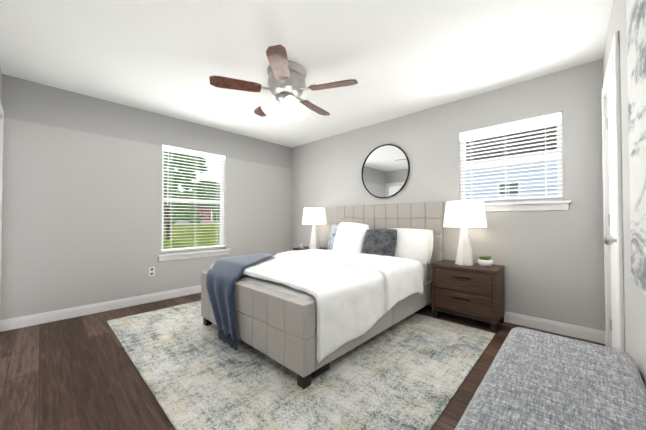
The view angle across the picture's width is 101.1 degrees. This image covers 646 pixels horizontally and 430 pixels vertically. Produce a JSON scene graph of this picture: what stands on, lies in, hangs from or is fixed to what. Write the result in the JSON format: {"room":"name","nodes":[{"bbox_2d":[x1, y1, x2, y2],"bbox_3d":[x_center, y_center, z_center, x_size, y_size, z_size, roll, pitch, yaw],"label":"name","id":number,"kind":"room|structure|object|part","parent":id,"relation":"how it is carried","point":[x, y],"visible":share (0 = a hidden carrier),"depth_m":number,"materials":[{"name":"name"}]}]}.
{"room":"bedroom","nodes":[
{"label":"bedroom","id":0,"kind":"room"},
{"bbox_2d":[0,69,1,100],"bbox_3d":[-1.596,-0.146,1.036,4.420,2.440,0.140,-1,-1,43],"label":"wall","id":1,"kind":"structure","parent":0,"point":[0,84],"depth_m":2.46,"materials":[{"name":"grey paint"}]},
{"bbox_2d":[0,101,3,296],"bbox_3d":[-2.785,0.049,2.167,0.855,2.085,0.158,-1,-1,43],"label":"door frame","id":2,"kind":"structure","parent":1,"relation":"attached to","point":[1,144],"depth_m":2.47,"materials":[{"name":"white wood"}]},
{"bbox_2d":[0,74,291,319],"bbox_3d":[-1.879,-0.101,3.856,0.140,2.440,3.855,-1,-1,43],"label":"wall","id":3,"kind":"structure","parent":0,"point":[82,204],"depth_m":3.05,"materials":[{"name":"paint"}]},
{"bbox_2d":[0,285,200,331],"bbox_3d":[-1.835,1.065,3.770,0.016,0.105,3.540,-1,-1,43],"label":"baseboard","id":4,"kind":"structure","parent":3,"relation":"attached to","point":[35,319],"depth_m":2.96,"materials":[{"name":"white wood"}]},
{"bbox_2d":[149,267,154,275],"bbox_3d":[-2.192,0.724,3.403,0.006,0.115,0.070,-1,-1,43],"label":"electrical outlet plate","id":5,"kind":"object","parent":3,"relation":"attached to","point":[151,271],"visible":1,"depth_m":3.40,"materials":[{"name":"white plastic"}]},
{"bbox_2d":[157,144,229,261],"bbox_3d":[-1.847,-0.161,3.854,0.180,1.550,0.995,-1,-1,43],"label":"window","id":6,"kind":"structure","parent":3,"relation":"in","point":[180,253],"depth_m":3.83,"materials":[{"name":"white plastic"}]},
{"bbox_2d":[0,293,605,429],"bbox_3d":[-0.322,1.155,2.368,4.420,0.120,3.855,-1,-1,43],"label":"floor","id":7,"kind":"structure","parent":0,"point":[79,373],"depth_m":1.77,"materials":[{"name":"brown wood"}]},
{"bbox_2d":[107,301,494,429],"bbox_3d":[-0.321,1.093,2.584,2.975,0.012,2.400,-1,-1,43],"label":"rug","id":8,"kind":"object","parent":7,"relation":"on","point":[411,371],"visible":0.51,"depth_m":1.76,"materials":[{"name":"beige carpet"}]},
{"bbox_2d":[201,202,442,388],"bbox_3d":[0.060,0.467,2.899,1.653,1.250,2.270,-1,-1,43],"label":"bed","id":9,"kind":"object","parent":8,"relation":"on","point":[306,315],"visible":1,"depth_m":2.22,"materials":[{"name":"fabric"}]},
{"bbox_2d":[206,253,275,349],"bbox_3d":[-0.697,0.747,2.641,0.871,0.608,0.863,-1,-1,43],"label":"throw","id":10,"kind":"object","parent":9,"relation":"on","point":[227,279],"depth_m":2.25,"materials":[{"name":"blue fabric"}]},
{"bbox_3d":[0.085,0.712,2.923,1.380,0.305,1.970,-1,-1,43],"label":"mattress","id":11,"kind":"part","parent":9,"relation":"part of","materials":[{"name":"white fabric"}]},
{"bbox_2d":[328,224,338,249],"bbox_3d":[0.335,0.345,3.909,0.679,0.442,0.216,-1,-1,43],"label":"pillow","id":12,"kind":"object","parent":9,"relation":"on","point":[332,233],"depth_m":4.00,"materials":[{"name":"white fabric"}]},
{"bbox_2d":[362,229,396,256],"bbox_3d":[0.668,0.353,3.176,0.472,0.400,0.221,-1,-1,43],"label":"pillow","id":13,"kind":"object","parent":9,"relation":"on","point":[381,242],"depth_m":3.10,"materials":[{"name":"fabric"}]},
{"bbox_2d":[389,228,432,263],"bbox_3d":[1.012,0.370,3.271,0.720,0.433,0.207,-1,-1,43],"label":"pillow","id":14,"kind":"object","parent":9,"relation":"on","point":[428,232],"depth_m":3.11,"materials":[{"name":"white fabric"}]},
{"bbox_2d":[293,246,327,250],"bbox_3d":[-0.153,0.837,4.353,0.600,0.580,0.412,-1,-1,43],"label":"nightstand","id":15,"kind":"object","parent":7,"relation":"on","point":[299,248],"visible":0.06,"depth_m":4.34,"materials":[{"name":"brown wood"}]},
{"bbox_2d":[302,207,326,248],"bbox_3d":[-0.142,0.215,4.374,0.410,0.665,0.410,-1,-1,43],"label":"lamp","id":16,"kind":"object","parent":15,"relation":"on","point":[314,216],"visible":1,"depth_m":4.25,"materials":[{"name":"white ceramic"}]},
{"bbox_2d":[431,260,504,333],"bbox_3d":[1.511,0.812,2.784,0.600,0.580,0.412,-1,-1,43],"label":"nightstand","id":17,"kind":"object","parent":7,"relation":"on","point":[475,291],"visible":0.98,"depth_m":2.63,"materials":[{"name":"brown wood"}]},
{"bbox_2d":[443,200,486,265],"bbox_3d":[1.499,0.190,2.814,0.410,0.665,0.410,-1,-1,43],"label":"lamp","id":18,"kind":"object","parent":17,"relation":"on","point":[465,215],"visible":1,"depth_m":2.70,"materials":[{"name":"white ceramic"}]},
{"bbox_2d":[478,256,492,266],"bbox_3d":[1.651,0.466,2.701,0.132,0.108,0.133,-1,-1,43],"label":"plant pot","id":19,"kind":"object","parent":17,"relation":"on","point":[485,261],"visible":1,"depth_m":2.66,"materials":[{"name":"white ceramic"}]},
{"bbox_2d":[455,327,645,429],"bbox_3d":[0.524,0.827,0.596,0.448,0.480,2.000,-1,-1,43],"label":"bench","id":20,"kind":"object","parent":7,"relation":"on","point":[534,380],"visible":1,"depth_m":0.90,"materials":[{"name":"grey fabric"}]},
{"bbox_2d":[0,0,612,147],"bbox_3d":[-0.322,-1.405,2.409,4.420,0.120,3.855,-1,-1,43],"label":"ceiling","id":21,"kind":"structure","parent":0,"point":[393,58],"depth_m":2.18,"materials":[{"name":"white paint"}]},
{"bbox_2d":[209,44,357,123],"bbox_3d":[-0.337,-1.119,2.523,1.279,0.447,1.272,-1,-1,43],"label":"fan","id":22,"kind":"object","parent":21,"relation":"hanging from","point":[286,83],"visible":1,"depth_m":2.37,"materials":[{"name":"brown wood"}]},
{"bbox_2d":[292,59,604,330],"bbox_3d":[0.952,-0.103,3.740,4.420,2.440,0.140,-1,-1,43],"label":"wall","id":23,"kind":"structure","parent":0,"point":[552,261],"depth_m":2.70,"materials":[{"name":"grey paint"}]},
{"bbox_2d":[361,144,409,197],"bbox_3d":[0.854,-0.609,3.717,0.756,0.756,0.026,-1,-1,43],"label":"round mirror","id":24,"kind":"object","parent":23,"relation":"attached to","point":[385,170],"visible":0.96,"depth_m":3.70,"materials":[{"name":"clear glass"}]},
{"bbox_2d":[459,112,570,211],"bbox_3d":[1.923,-0.501,2.797,1.000,0.925,0.180,-1,-1,43],"label":"window","id":25,"kind":"structure","parent":23,"relation":"in","point":[543,203],"depth_m":2.72,"materials":[{"name":"white plastic"}]},
{"bbox_2d":[428,303,605,345],"bbox_3d":[0.892,1.064,3.657,4.140,0.105,0.035,-1,-1,43],"label":"baseboard","id":26,"kind":"structure","parent":23,"relation":"attached to","point":[586,333],"depth_m":2.46,"materials":[{"name":"white wood"}]},
{"bbox_2d":[603,0,645,386],"bbox_3d":[1.236,-0.148,0.921,0.140,2.440,3.855,-1,-1,43],"label":"wall","id":27,"kind":"structure","parent":0,"point":[635,317],"depth_m":1.35,"materials":[{"name":"grey paint"}]},
{"bbox_2d":[601,31,624,351],"bbox_3d":[2.022,0.028,1.802,0.207,2.115,0.980,-1,-1,43],"label":"door","id":28,"kind":"structure","parent":27,"relation":"attached to","point":[614,61],"depth_m":1.87,"materials":[{"name":"white wood"}]},
{"bbox_2d":[626,0,645,294],"bbox_3d":[1.001,-0.510,0.801,0.021,1.560,0.880,-1,-1,43],"label":"canvas art","id":29,"kind":"object","parent":27,"relation":"attached to","point":[636,38],"visible":1,"depth_m":0.97,"materials":[{"name":"white"}]},
{"label":"outside","id":30,"kind":"structure","parent":0,"visible":0},
{"bbox_2d":[163,124,556,248],"bbox_3d":[-40.841,-4.040,49.965,200.000,13.392,170.000,-1,-1,43],"label":"outside view","id":31,"kind":"object","parent":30,"point":[177,222],"depth_m":14.22,"materials":[{"name":"green plant"}]}
]}

